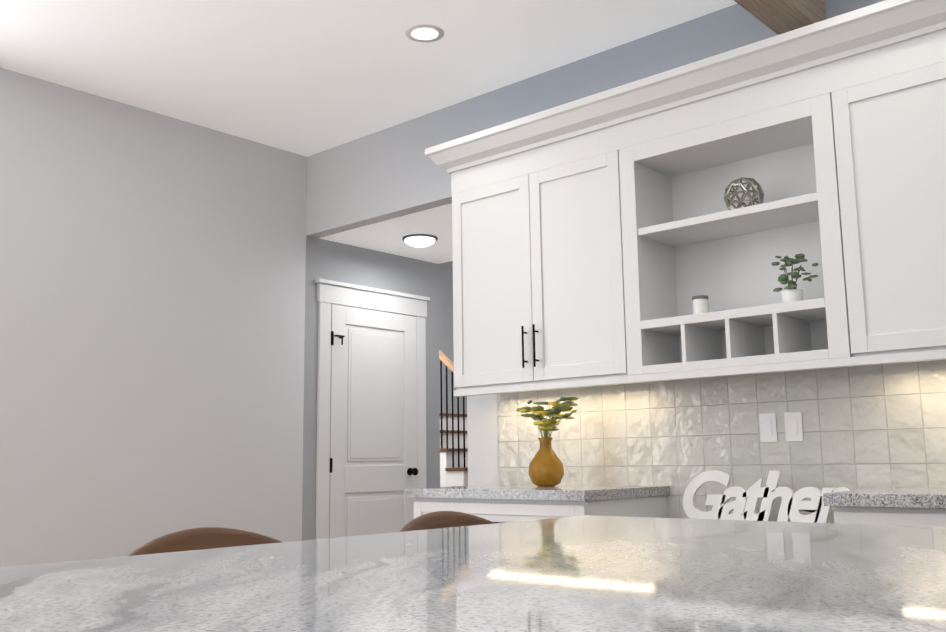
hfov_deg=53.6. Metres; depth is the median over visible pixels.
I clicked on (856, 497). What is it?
countertop
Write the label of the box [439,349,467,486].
staircase
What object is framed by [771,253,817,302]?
potted plant
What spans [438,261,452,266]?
wall
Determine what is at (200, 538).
bar stool
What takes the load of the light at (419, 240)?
attached to the ceiling at (386, 236)
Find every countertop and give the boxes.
[0,515,945,631]
[404,484,671,503]
[823,488,945,507]
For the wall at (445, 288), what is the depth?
11.08 m
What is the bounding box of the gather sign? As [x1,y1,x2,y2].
[683,470,849,522]
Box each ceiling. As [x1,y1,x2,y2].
[0,0,736,156]
[319,203,452,263]
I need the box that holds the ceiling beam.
[734,0,825,34]
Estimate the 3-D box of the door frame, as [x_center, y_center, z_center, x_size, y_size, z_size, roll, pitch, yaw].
[-0.646,0.900,6.140,0.060,2.190,1.000,-9,-12,41]
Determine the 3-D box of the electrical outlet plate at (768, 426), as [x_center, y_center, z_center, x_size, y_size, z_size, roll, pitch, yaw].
[1.184,0.448,3.752,0.070,0.115,0.008,-9,-12,41]
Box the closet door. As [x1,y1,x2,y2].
[329,304,417,537]
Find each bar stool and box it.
[127,527,281,555]
[400,511,493,531]
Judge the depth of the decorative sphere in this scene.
3.71 m
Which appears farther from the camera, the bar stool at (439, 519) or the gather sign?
the gather sign
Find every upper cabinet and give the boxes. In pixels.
[448,112,687,395]
[800,16,945,367]
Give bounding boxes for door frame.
[316,278,429,538]
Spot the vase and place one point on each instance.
(546, 468)
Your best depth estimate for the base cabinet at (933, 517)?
2.84 m
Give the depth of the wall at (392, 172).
4.97 m
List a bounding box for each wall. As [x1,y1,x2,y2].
[0,67,439,566]
[306,0,884,485]
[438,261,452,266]
[438,266,466,413]
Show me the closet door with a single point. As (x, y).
(373, 429)
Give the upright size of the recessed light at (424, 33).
0.005 m
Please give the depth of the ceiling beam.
3.62 m
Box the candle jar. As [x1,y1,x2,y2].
[692,295,708,313]
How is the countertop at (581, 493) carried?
on the base cabinet at (496, 511)
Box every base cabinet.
[414,496,671,522]
[828,508,945,526]
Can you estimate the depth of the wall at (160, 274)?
5.05 m
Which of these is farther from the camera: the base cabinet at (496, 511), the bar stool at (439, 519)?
the base cabinet at (496, 511)
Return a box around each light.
[402,234,437,246]
[405,24,443,42]
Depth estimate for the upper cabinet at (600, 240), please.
4.12 m
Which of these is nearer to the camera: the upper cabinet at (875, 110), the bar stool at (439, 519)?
the bar stool at (439, 519)
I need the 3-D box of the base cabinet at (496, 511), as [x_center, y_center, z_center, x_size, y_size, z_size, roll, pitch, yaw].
[0.290,1.225,4.044,0.932,0.875,0.617,-9,-12,41]
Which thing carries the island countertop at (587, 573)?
on the kitchen island
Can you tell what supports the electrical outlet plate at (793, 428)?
attached to the wall at (392, 172)
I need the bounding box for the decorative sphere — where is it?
[724,177,763,209]
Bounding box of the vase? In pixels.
[516,397,578,486]
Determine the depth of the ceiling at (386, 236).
5.95 m
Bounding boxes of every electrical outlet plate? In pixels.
[759,413,777,441]
[784,412,802,441]
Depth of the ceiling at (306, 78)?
4.48 m

